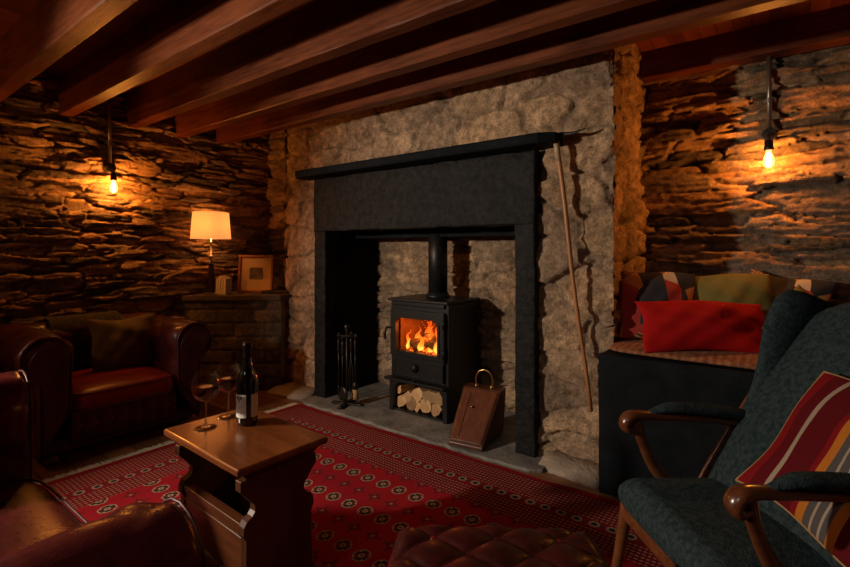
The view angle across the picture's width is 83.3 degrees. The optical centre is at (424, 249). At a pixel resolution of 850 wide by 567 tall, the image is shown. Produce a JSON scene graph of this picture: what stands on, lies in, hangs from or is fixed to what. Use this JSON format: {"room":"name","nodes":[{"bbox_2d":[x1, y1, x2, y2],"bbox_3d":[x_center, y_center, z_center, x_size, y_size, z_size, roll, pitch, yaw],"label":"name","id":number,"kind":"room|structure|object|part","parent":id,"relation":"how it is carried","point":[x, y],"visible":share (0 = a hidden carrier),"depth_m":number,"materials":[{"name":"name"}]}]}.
{"room":"traditional dwelling","nodes":[
{"label":"traditional dwelling","id":0,"kind":"room"},
{"bbox_2d":[0,73,272,372],"bbox_3d":[-2.573,-0.015,3.697,0.132,2.570,3.450,0,0,37],"label":"wall","id":1,"kind":"structure","parent":0,"point":[71,243],"depth_m":3.79,"materials":[{"name":"stone"}]},
{"bbox_2d":[103,98,116,189],"bbox_3d":[-2.449,-0.845,3.731,0.138,0.810,0.072,0,0,37],"label":"wall light","id":2,"kind":"object","parent":1,"relation":"attached to","point":[110,168],"visible":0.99,"depth_m":3.74,"materials":[{"name":"black metal"}]},
{"bbox_2d":[266,130,286,289],"bbox_3d":[-1.312,-0.015,4.739,0.800,2.570,0.137,0,0,37],"label":"wall","id":3,"kind":"structure","parent":0,"point":[275,194],"depth_m":4.87,"materials":[{"name":"stone"}]},
{"bbox_2d":[284,130,288,290],"bbox_3d":[-1.195,-0.015,4.487,0.081,2.570,0.280,0,0,37],"label":"wall","id":4,"kind":"structure","parent":0,"point":[286,137],"depth_m":4.39,"materials":[{"name":"stone"}]},
{"bbox_2d":[33,390,619,502],"bbox_3d":[-0.510,1.300,1.145,6.900,0.100,6.200,0,0,37],"label":"floor","id":5,"kind":"structure","parent":0,"point":[74,459],"depth_m":3.04,"materials":[{"name":"grey stone"}]},
{"bbox_2d":[0,312,211,466],"bbox_3d":[-2.215,0.868,3.292,0.871,0.763,1.113,0,0,37],"label":"leather armchair","id":6,"kind":"object","parent":5,"relation":"on","point":[75,406],"visible":0.74,"depth_m":2.99,"materials":[{"name":"red leather"}]},
{"bbox_3d":[-2.448,0.839,2.948,0.790,0.702,0.286,0,0,37],"label":"armrest","id":7,"kind":"part","parent":6,"relation":"part of","materials":[{"name":"leather"}]},
{"bbox_3d":[-2.169,1.220,2.778,0.072,0.060,0.072,0,0,37],"label":"leg","id":8,"kind":"part","parent":6,"relation":"part of","materials":[{"name":"brown wood"}]},
{"bbox_2d":[41,311,121,364],"bbox_3d":[-2.441,0.624,3.426,0.280,0.328,0.440,0,0,37],"label":"throw","id":9,"kind":"object","parent":6,"relation":"on","point":[82,352],"visible":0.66,"depth_m":3.33,"materials":[{"name":"fabric"}]},
{"bbox_3d":[-2.449,0.835,3.470,0.282,0.689,0.800,0,0,37],"label":"backrest","id":10,"kind":"part","parent":6,"relation":"part of","materials":[{"name":"leather"}]},
{"bbox_3d":[-2.216,1.150,3.292,0.720,0.080,0.880,0,0,37],"label":"frame","id":11,"kind":"part","parent":6,"relation":"part of","materials":[{"name":"leather"}]},
{"bbox_3d":[-1.935,1.050,3.077,0.108,0.200,0.600,0,0,37],"label":"rail","id":12,"kind":"part","parent":6,"relation":"part of","materials":[{"name":"leather"}]},
{"bbox_2d":[86,312,156,371],"bbox_3d":[-2.132,0.660,3.417,0.179,0.381,0.455,0,0,30],"label":"cushion","id":13,"kind":"object","parent":6,"relation":"on","point":[121,343],"visible":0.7,"depth_m":3.34,"materials":[{"name":"brown fabric"}]},
{"bbox_2d":[71,365,172,410],"bbox_3d":[-2.141,0.905,3.235,0.680,0.172,0.600,0,0,37],"label":"seat cushion","id":14,"kind":"object","parent":6,"relation":"on","point":[118,389],"depth_m":3.07,"materials":[{"name":"red leather"}]},
{"bbox_3d":[-1.945,0.848,3.606,0.790,0.685,0.284,0,0,37],"label":"armrest","id":15,"kind":"part","parent":6,"relation":"part of","materials":[{"name":"leather"}]},
{"bbox_3d":[-1.708,1.220,3.382,0.072,0.060,0.072,0,0,37],"label":"leg","id":16,"kind":"part","parent":6,"relation":"part of","materials":[{"name":"brown wood"}]},
{"bbox_2d":[175,289,292,390],"bbox_3d":[-1.646,0.825,4.372,0.765,0.850,0.978,0,0,37],"label":"brick plinth","id":17,"kind":"object","parent":5,"relation":"on","point":[234,319],"visible":0.7,"depth_m":4.23,"materials":[{"name":"brown brick"}]},
{"bbox_2d":[190,211,230,294],"bbox_3d":[-1.916,0.032,4.277,0.300,0.737,0.300,0,0,-1],"label":"table lamp","id":18,"kind":"object","parent":17,"relation":"on","point":[210,225],"visible":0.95,"depth_m":4.16,"materials":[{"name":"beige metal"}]},
{"bbox_3d":[-1.916,-0.218,4.277,0.300,0.237,0.300,0,0,0],"label":"lamp shade","id":19,"kind":"part","parent":18,"relation":"part of","materials":[{"name":"fabric"}]},
{"bbox_2d":[216,276,231,294],"bbox_3d":[-1.815,0.318,4.311,0.107,0.166,0.090,0,0,12],"label":"books","id":20,"kind":"object","parent":17,"relation":"on","point":[223,283],"visible":0.99,"depth_m":4.27,"materials":[{"name":"beige paper"}]},
{"bbox_2d":[237,255,274,292],"bbox_3d":[-1.599,0.224,4.519,0.330,0.355,0.078,0,0,0],"label":"picture frame","id":21,"kind":"object","parent":17,"relation":"on","point":[255,272],"visible":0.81,"depth_m":4.52,"materials":[{"name":"brown wood"}]},
{"bbox_2d":[249,268,262,278],"bbox_3d":[-1.599,0.222,4.519,0.120,0.110,0.006,0,-8,0],"label":"photograph","id":22,"kind":"object","parent":21,"relation":"attached to","point":[255,273],"depth_m":4.52},
{"bbox_2d":[261,290,288,293],"bbox_3d":[-1.364,0.388,4.441,0.260,0.024,0.160,0,0,7],"label":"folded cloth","id":23,"kind":"object","parent":17,"relation":"on","point":[265,291],"visible":0.73,"depth_m":4.37,"materials":[{"name":"brown fabric"}]},
{"bbox_2d":[35,403,664,566],"bbox_3d":[-0.227,1.243,1.856,3.857,0.013,2.244,0,0,37],"label":"rug","id":24,"kind":"object","parent":5,"relation":"on","point":[367,484],"visible":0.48,"depth_m":2.43,"materials":[{"name":"red fabric"}]},
{"bbox_2d":[0,370,206,566],"bbox_3d":[-1.277,0.841,1.071,1.464,0.793,0.881,0,0,37],"label":"leather armchair","id":25,"kind":"object","parent":24,"relation":"on","point":[37,530],"visible":1,"depth_m":1.01,"materials":[{"name":"red leather"}]},
{"bbox_3d":[-1.738,0.812,1.448,0.275,0.732,0.810,0,0,37],"label":"armrest","id":26,"kind":"part","parent":25,"relation":"part of","materials":[{"name":"leather"}]},
{"bbox_2d":[0,482,82,559],"bbox_3d":[-1.223,0.853,1.142,0.970,0.172,0.700,0,0,37],"label":"seat cushion","id":27,"kind":"object","parent":25,"relation":"on","point":[30,514],"depth_m":1.40,"materials":[{"name":"leather"}]},
{"bbox_3d":[-0.792,0.857,0.725,0.271,0.643,0.810,0,0,37],"label":"armrest","id":28,"kind":"part","parent":25,"relation":"part of","materials":[{"name":"leather"}]},
{"bbox_2d":[164,410,327,566],"bbox_3d":[-0.684,0.965,1.806,0.550,0.550,0.360,0,0,39],"label":"coffee table","id":29,"kind":"object","parent":24,"relation":"on","point":[246,496],"visible":0.9,"depth_m":1.69,"materials":[{"name":"brown wood"}]},
{"bbox_2d":[191,371,219,430],"bbox_3d":[-0.850,0.580,1.852,0.104,0.219,0.104,0,0,37],"label":"wine glass","id":30,"kind":"object","parent":29,"relation":"on","point":[204,392],"visible":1,"depth_m":1.83,"materials":[{"name":"brown"}]},
{"bbox_2d":[191,371,219,401],"bbox_3d":[-0.850,0.528,1.852,0.104,0.116,0.104,0,0,37],"label":"bowl","id":31,"kind":"object","parent":30,"relation":"on","point":[204,392],"depth_m":1.82,"materials":[{"name":"brown"}]},
{"bbox_3d":[-0.856,0.995,1.947,0.035,0.490,0.330,0,0,39],"label":"panel","id":32,"kind":"part","parent":29,"relation":"part of","materials":[{"name":"brown wood"}]},
{"bbox_3d":[-0.757,1.014,1.717,0.425,0.221,0.036,0,0,39],"label":"rail","id":33,"kind":"part","parent":29,"relation":"part of","materials":[{"name":"brown wood"}]},
{"bbox_2d":[214,364,239,419],"bbox_3d":[-0.813,0.580,1.974,0.104,0.219,0.104,0,0,37],"label":"wine glass","id":34,"kind":"object","parent":29,"relation":"on","point":[227,383],"visible":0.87,"depth_m":1.95,"materials":[{"name":"brown"}]},
{"bbox_2d":[214,364,239,391],"bbox_3d":[-0.813,0.528,1.974,0.104,0.116,0.104,0,0,37],"label":"bowl","id":35,"kind":"object","parent":34,"relation":"on","point":[227,383],"depth_m":1.94,"materials":[{"name":"brown"}]},
{"bbox_3d":[-0.611,1.014,1.895,0.425,0.221,0.036,0,0,39],"label":"rail","id":36,"kind":"part","parent":29,"relation":"part of","materials":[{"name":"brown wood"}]},
{"bbox_2d":[236,342,257,426],"bbox_3d":[-0.707,0.529,1.898,0.082,0.322,0.084,0,0,37],"label":"wine bottle","id":37,"kind":"object","parent":29,"relation":"on","point":[247,379],"visible":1,"depth_m":1.87,"materials":[{"name":"black glass"}]},
{"bbox_3d":[-0.512,0.995,1.665,0.035,0.490,0.330,0,0,39],"label":"panel","id":38,"kind":"part","parent":29,"relation":"part of","materials":[{"name":"brown wood"}]},
{"bbox_2d":[387,525,609,566],"bbox_3d":[0.186,0.998,1.141,0.603,0.481,0.482,0,0,2],"label":"footstool","id":39,"kind":"object","parent":24,"relation":"on","point":[429,545],"visible":1,"depth_m":1.24,"materials":[{"name":"brown leather"}]},
{"bbox_2d":[611,289,849,566],"bbox_3d":[1.096,0.694,1.446,0.900,1.102,0.654,0,0,-4],"label":"chair","id":40,"kind":"object","parent":24,"relation":"on","point":[711,519],"visible":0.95,"depth_m":1.55,"materials":[{"name":"blue fabric"}]},
{"bbox_3d":[0.682,1.057,1.668,0.103,0.367,0.048,0,0,-4],"label":"leg","id":41,"kind":"part","parent":40,"relation":"part of","materials":[{"name":"brown wood"}]},
{"bbox_3d":[0.717,0.903,1.420,0.030,0.060,0.500,0,0,-4],"label":"seat rail","id":42,"kind":"part","parent":40,"relation":"part of","materials":[{"name":"brown wood"}]},
{"bbox_3d":[0.977,0.609,1.709,0.581,0.082,0.056,0,0,-4],"label":"arm","id":43,"kind":"part","parent":40,"relation":"part of","materials":[{"name":"brown wood"}]},
{"bbox_3d":[1.105,0.675,1.738,0.355,0.520,0.019,0,0,-6],"label":"frame","id":44,"kind":"part","parent":40,"relation":"part of","materials":[{"name":"brown wood"}]},
{"bbox_3d":[0.897,0.847,1.432,0.420,0.136,0.560,0,0,-4],"label":"seat","id":45,"kind":"part","parent":40,"relation":"part of","materials":[{"name":"blue fabric"}]},
{"bbox_3d":[1.261,0.518,1.458,0.571,0.728,0.550,0,0,-4],"label":"backrest","id":46,"kind":"part","parent":40,"relation":"part of","materials":[{"name":"blue fabric"}]},
{"bbox_3d":[1.015,0.609,1.170,0.581,0.082,0.056,0,0,-4],"label":"arm","id":47,"kind":"part","parent":40,"relation":"part of","materials":[{"name":"brown wood"}]},
{"bbox_2d":[735,371,849,566],"bbox_3d":[1.107,0.562,1.247,0.265,0.381,0.505,0,0,-1],"label":"striped cushion","id":48,"kind":"object","parent":40,"relation":"on","point":[815,436],"visible":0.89,"depth_m":1.31,"materials":[{"name":"multicoloured fabric"}]},
{"bbox_2d":[302,382,544,472],"bbox_3d":[0.036,1.240,3.588,2.100,0.020,0.833,0,0,37],"label":"hearth","id":49,"kind":"object","parent":5,"relation":"on","point":[375,410],"visible":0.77,"depth_m":3.37,"materials":[{"name":"stone"}]},
{"bbox_2d":[331,324,362,408],"bbox_3d":[-0.622,0.906,3.798,0.206,0.637,0.206,0,0,-28],"label":"stand","id":50,"kind":"object","parent":49,"relation":"on","point":[346,326],"visible":0.94,"depth_m":3.79,"materials":[{"name":"metal"}]},
{"bbox_2d":[337,333,339,397],"bbox_3d":[-0.686,0.920,3.817,0.046,0.519,0.022,0,0,37],"label":"poker","id":51,"kind":"object","parent":50,"relation":"hanging from","point":[338,340],"visible":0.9,"depth_m":3.82,"materials":[{"name":"metal"}]},
{"bbox_2d":[339,335,347,401],"bbox_3d":[-0.643,0.920,3.728,0.090,0.519,0.025,0,0,37],"label":"shovel","id":52,"kind":"object","parent":50,"relation":"hanging from","point":[343,392],"visible":1,"depth_m":3.72,"materials":[{"name":"metal"}]},
{"bbox_2d":[348,332,352,391],"bbox_3d":[-0.600,0.906,3.869,0.054,0.490,0.022,0,0,37],"label":"tongs","id":53,"kind":"object","parent":50,"relation":"hanging from","point":[350,364],"visible":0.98,"depth_m":3.87,"materials":[{"name":"metal"}]},
{"bbox_2d":[351,334,358,399],"bbox_3d":[-0.551,0.918,3.774,0.060,0.514,0.060,0,0,37],"label":"brush","id":54,"kind":"object","parent":50,"relation":"hanging from","point":[355,396],"visible":1,"depth_m":3.77,"materials":[{"name":"metal"}]},
{"bbox_2d":[295,132,562,457],"bbox_3d":[0.031,0.289,3.630,2.300,1.899,0.806,0,0,37],"label":"fireplace surround","id":55,"kind":"object","parent":49,"relation":"on","point":[488,188],"visible":0.94,"depth_m":3.39,"materials":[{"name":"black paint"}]},
{"bbox_3d":[-0.608,0.535,4.285,0.045,1.400,0.540,0,0,37],"label":"cheek panel","id":56,"kind":"part","parent":55,"relation":"part of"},
{"bbox_2d":[295,132,562,180],"bbox_3d":[-0.149,-0.630,3.396,2.298,0.060,0.216,0,0,37],"label":"mantel shelf","id":57,"kind":"object","parent":55,"relation":"attached to","point":[536,142],"depth_m":3.13,"materials":[{"name":"black wood"}]},
{"bbox_2d":[553,127,592,411],"bbox_3d":[0.788,0.107,2.675,0.296,1.549,0.034,0,0,34],"label":"stick","id":58,"kind":"object","parent":55,"relation":"hanging from","point":[556,145],"visible":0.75,"depth_m":2.65,"materials":[{"name":"brown wood"}]},
{"bbox_2d":[383,228,479,423],"bbox_3d":[0.052,0.497,3.675,0.566,1.465,0.499,0,0,37],"label":"wood stove","id":59,"kind":"object","parent":49,"relation":"on","point":[455,318],"visible":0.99,"depth_m":3.56,"materials":[{"name":"metal"}]},
{"bbox_3d":[-0.291,0.632,3.657,0.061,0.098,0.024,0,0,-19],"label":"handle","id":60,"kind":"part","parent":59,"relation":"part of","materials":[{"name":"metal"}]},
{"bbox_2d":[396,394,405,406],"bbox_3d":[-0.089,1.167,3.792,0.110,0.098,0.300,0,0,37],"label":"log","id":61,"kind":"object","parent":59,"relation":"in","point":[401,401],"visible":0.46,"depth_m":3.67,"materials":[{"name":"beige wood"}]},
{"bbox_2d":[396,383,418,393],"bbox_3d":[-0.111,1.076,3.809,0.059,0.073,0.300,0,0,38],"label":"log","id":62,"kind":"object","parent":61,"relation":"on","point":[401,388],"visible":0.62,"depth_m":3.71,"materials":[{"name":"brown wood"}]},
{"bbox_2d":[403,386,419,402],"bbox_3d":[-0.048,1.119,3.761,0.093,0.101,0.300,0,0,38],"label":"log","id":63,"kind":"object","parent":61,"relation":"on","point":[407,395],"visible":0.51,"depth_m":3.64,"materials":[{"name":"beige wood"}]},
{"bbox_2d":[406,396,416,409],"bbox_3d":[-0.008,1.159,3.730,0.108,0.119,0.300,0,0,40],"label":"log","id":64,"kind":"object","parent":59,"relation":"in","point":[411,405],"visible":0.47,"depth_m":3.61,"materials":[{"name":"beige wood"}]},
{"bbox_2d":[410,387,427,401],"bbox_3d":[0.026,1.087,3.704,0.126,0.122,0.300,0,0,39],"label":"log","id":65,"kind":"object","parent":64,"relation":"on","point":[416,393],"visible":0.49,"depth_m":3.58,"materials":[{"name":"beige wood"}]},
{"bbox_3d":[-0.081,0.875,3.533,0.068,0.068,0.036,0,0,37],"label":"vent knob","id":66,"kind":"part","parent":59,"relation":"part of","materials":[{"name":"metal"}]},
{"bbox_3d":[-0.069,0.634,3.516,0.430,0.282,0.008,0,0,37],"label":"door moulding","id":67,"kind":"part","parent":59,"relation":"part of","materials":[{"name":"metal"}]},
{"bbox_2d":[414,402,420,411],"bbox_3d":[0.028,1.179,3.703,0.075,0.087,0.300,0,0,38],"label":"log","id":68,"kind":"object","parent":59,"relation":"in","point":[417,409],"visible":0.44,"depth_m":3.58,"materials":[{"name":"beige wood"}]},
{"bbox_3d":[-0.056,0.624,3.533,0.500,0.348,0.038,0,0,37],"label":"door","id":69,"kind":"part","parent":59,"relation":"part of","materials":[{"name":"metal"}]},
{"bbox_3d":[-0.053,0.882,3.538,0.470,0.135,0.026,0,0,37],"label":"ash door","id":70,"kind":"part","parent":59,"relation":"part of","materials":[{"name":"metal"}]},
{"bbox_2d":[406,321,436,354],"bbox_3d":[0.069,0.653,3.695,0.411,0.307,0.314,0,0,37],"label":"fire","id":71,"kind":"object","parent":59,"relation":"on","point":[429,339],"visible":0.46,"depth_m":3.67,"materials":[{"name":"orange"}]},
{"bbox_2d":[420,399,433,412],"bbox_3d":[0.099,1.154,3.648,0.119,0.112,0.300,0,0,40],"label":"log","id":72,"kind":"object","parent":59,"relation":"in","point":[425,407],"visible":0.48,"depth_m":3.53,"materials":[{"name":"beige wood"}]},
{"bbox_2d":[422,389,436,403],"bbox_3d":[0.115,1.084,3.636,0.133,0.104,0.300,0,0,35],"label":"log","id":73,"kind":"object","parent":72,"relation":"on","point":[428,394],"visible":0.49,"depth_m":3.52,"materials":[{"name":"beige wood"}]},
{"bbox_3d":[0.069,0.379,3.697,0.565,0.022,0.445,0,0,37],"label":"plate","id":74,"kind":"part","parent":59,"relation":"part of","materials":[{"name":"metal"}]},
{"bbox_2d":[431,403,442,416],"bbox_3d":[0.178,1.167,3.588,0.111,0.115,0.300,0,0,41],"label":"log","id":75,"kind":"object","parent":59,"relation":"in","point":[436,410],"visible":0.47,"depth_m":3.47,"materials":[{"name":"beige wood"}]},
{"bbox_2d":[434,392,441,405],"bbox_3d":[0.192,1.079,3.577,0.102,0.109,0.300,0,0,37],"label":"log","id":76,"kind":"object","parent":75,"relation":"on","point":[437,397],"visible":0.29,"depth_m":3.46,"materials":[{"name":"beige wood"}]},
{"bbox_2d":[448,369,505,451],"bbox_3d":[0.339,1.018,3.124,0.269,0.420,0.380,0,0,29],"label":"coal scuttle","id":77,"kind":"object","parent":49,"relation":"on","point":[479,418],"visible":1,"depth_m":3.08,"materials":[{"name":"brown wood"}]},
{"bbox_3d":[0.313,1.065,3.077,0.244,0.257,0.257,0,0,29],"label":"lid","id":78,"kind":"part","parent":77,"relation":"part of","materials":[{"name":"brown wood"}]},
{"bbox_3d":[0.401,0.868,3.238,0.138,0.121,0.028,0,0,29],"label":"handle","id":79,"kind":"part","parent":77,"relation":"part of","materials":[{"name":"gold metal"}]},
{"bbox_2d":[598,349,754,497],"bbox_3d":[2.299,0.892,1.967,2.838,0.720,0.922,0,0,37],"label":"bench","id":80,"kind":"object","parent":5,"relation":"on","point":[627,381],"visible":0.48,"depth_m":2.29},
{"bbox_3d":[2.304,0.550,1.977,2.820,0.030,0.900,0,0,37],"label":"seat","id":81,"kind":"part","parent":80,"relation":"part of","materials":[{"name":"brown fabric"}]},
{"bbox_2d":[609,338,758,369],"bbox_3d":[2.305,0.515,1.995,2.780,0.040,0.900,0,0,37],"label":"mat","id":82,"kind":"object","parent":80,"relation":"on","point":[746,360],"visible":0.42,"depth_m":2.28,"materials":[{"name":"red fabric"}]},
{"bbox_2d":[619,270,694,338],"bbox_3d":[1.308,0.315,2.692,0.396,0.405,0.202,0,0,23],"label":"patterned cushion","id":83,"kind":"object","parent":82,"relation":"on","point":[635,286],"visible":0.59,"depth_m":2.67,"materials":[{"name":"fabric"}]},
{"bbox_2d":[635,300,764,352],"bbox_3d":[1.389,0.387,2.388,0.619,0.262,0.183,0,0,0],"label":"cushion","id":84,"kind":"object","parent":82,"relation":"on","point":[679,325],"visible":0.89,"depth_m":2.34,"materials":[{"name":"fabric"}]},
{"bbox_2d":[692,273,772,318],"bbox_3d":[1.667,0.322,2.633,0.428,0.386,0.173,0,0,16],"label":"cushion","id":85,"kind":"object","parent":82,"relation":"on","point":[743,288],"visible":0.34,"depth_m":2.59,"materials":[{"name":"green fabric"}]},
{"bbox_2d":[762,284,808,328],"bbox_3d":[1.873,0.383,2.306,0.470,0.426,0.163,0,0,14],"label":"cushion","id":86,"kind":"object","parent":82,"relation":"on","point":[798,288],"visible":0.06,"depth_m":2.37,"materials":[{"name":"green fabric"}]},
{"bbox_2d":[751,269,836,300],"bbox_3d":[1.958,0.315,2.601,0.438,0.419,0.178,0,0,39],"label":"patterned cushion","id":87,"kind":"object","parent":82,"relation":"on","point":[822,289],"visible":0.24,"depth_m":2.56,"materials":[{"name":"fabric"}]},
{"bbox_2d":[0,0,849,92],"bbox_3d":[-0.510,-1.320,1.145,6.900,0.080,6.200,0,0,37],"label":"ceiling","id":88,"kind":"structure","parent":0,"point":[11,11],"depth_m":2.71,"materials":[{"name":"brown wood"}]},
{"bbox_2d":[0,0,137,101],"bbox_3d":[-0.426,-1.142,1.312,6.370,0.286,0.094,0,0,37],"label":"ceiling beam","id":89,"kind":"structure","parent":88,"relation":"attached to","point":[50,29],"depth_m":2.40,"materials":[{"name":"brown wood"}]},
{"bbox_2d":[58,0,310,116],"bbox_3d":[-0.171,-1.142,1.646,6.370,0.286,0.094,0,0,37],"label":"ceiling beam","id":90,"kind":"structure","parent":88,"relation":"attached to","point":[179,31],"depth_m":2.55,"materials":[{"name":"brown wood"}]},
{"bbox_2d":[124,0,495,128],"bbox_3d":[0.102,-1.142,2.003,6.370,0.286,0.094,0,0,37],"label":"ceiling beam","id":91,"kind":"structure","parent":88,"relation":"attached to","point":[320,31],"depth_m":2.62,"materials":[{"name":"brown wood"}]},
{"bbox_2d":[173,0,655,137],"bbox_3d":[0.339,-1.142,2.313,6.370,0.286,0.094,0,0,37],"label":"ceiling beam","id":92,"kind":"structure","parent":88,"relation":"attached to","point":[497,23],"depth_m":2.60,"materials":[{"name":"brown wood"}]},
{"bbox_2d":[214,0,806,144],"bbox_3d":[0.564,-1.142,2.607,6.370,0.286,0.094,0,0,37],"label":"ceiling beam","id":93,"kind":"structure","parent":88,"relation":"attached to","point":[658,18],"depth_m":2.59,"materials":[{"name":"brown wood"}]},
{"bbox_2d":[375,237,515,411],"bbox_3d":[0.282,0.450,3.910,2.000,1.600,0.078,0,0,37],"label":"wall","id":94,"kind":"structure","parent":0,"point":[483,268],"depth_m":3.81,"materials":[{"name":"stone"}]},
{"bbox_2d":[284,49,614,462],"bbox_3d":[-0.121,-0.015,3.486,2.895,2.570,0.091,0,0,37],"label":"wall","id":95,"kind":"structure","parent":0,"point":[574,94],"depth_m":2.83,"materials":[{"name":"stone"}]},
{"bbox_2d":[266,380,314,400],"bbox_3d":[-1.138,1.215,4.127,0.420,0.070,0.263,0,0,37],"label":"trim","id":96,"kind":"structure","parent":95,"relation":"attached to","point":[289,389],"depth_m":4.11,"materials":[{"name":"beige stone"}]},
{"bbox_2d":[538,449,598,489],"bbox_3d":[0.822,1.215,2.681,0.350,0.070,0.222,0,0,37],"label":"stone","id":97,"kind":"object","parent":95,"relation":"attached to","point":[584,472],"depth_m":2.66,"materials":[{"name":"beige stone"}]},
{"bbox_2d":[538,203,541,212],"bbox_3d":[0.102,-0.250,3.723,2.000,0.060,0.660,0,0,37],"label":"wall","id":98,"kind":"structure","parent":0,"point":[540,204],"depth_m":2.86,"materials":[{"name":"beige stone"}]},
{"bbox_2d":[603,43,649,343],"bbox_3d":[1.250,-0.015,2.934,0.099,2.570,0.781,0,0,37],"label":"wall","id":99,"kind":"structure","parent":0,"point":[630,214],"depth_m":2.87,"materials":[{"name":"stone"}]},
{"bbox_2d":[640,43,849,305],"bbox_3d":[2.597,-0.015,2.352,2.950,2.570,0.144,0,0,37],"label":"wall","id":100,"kind":"structure","parent":0,"point":[714,207],"depth_m":2.84,"materials":[{"name":"stone"}]},
{"bbox_2d":[641,4,849,82],"bbox_3d":[2.563,-1.200,2.283,2.840,0.180,0.120,0,0,37],"label":"header beam","id":101,"kind":"structure","parent":100,"relation":"attached to","point":[826,28],"depth_m":2.74,"materials":[{"name":"brown wood"}]},
{"bbox_2d":[761,56,776,166],"bbox_3d":[1.959,-0.805,2.720,0.072,0.690,0.138,0,0,37],"label":"wall light","id":102,"kind":"object","parent":100,"relation":"attached to","point":[769,134],"visible":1,"depth_m":2.73,"materials":[{"name":"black metal"}]}
]}

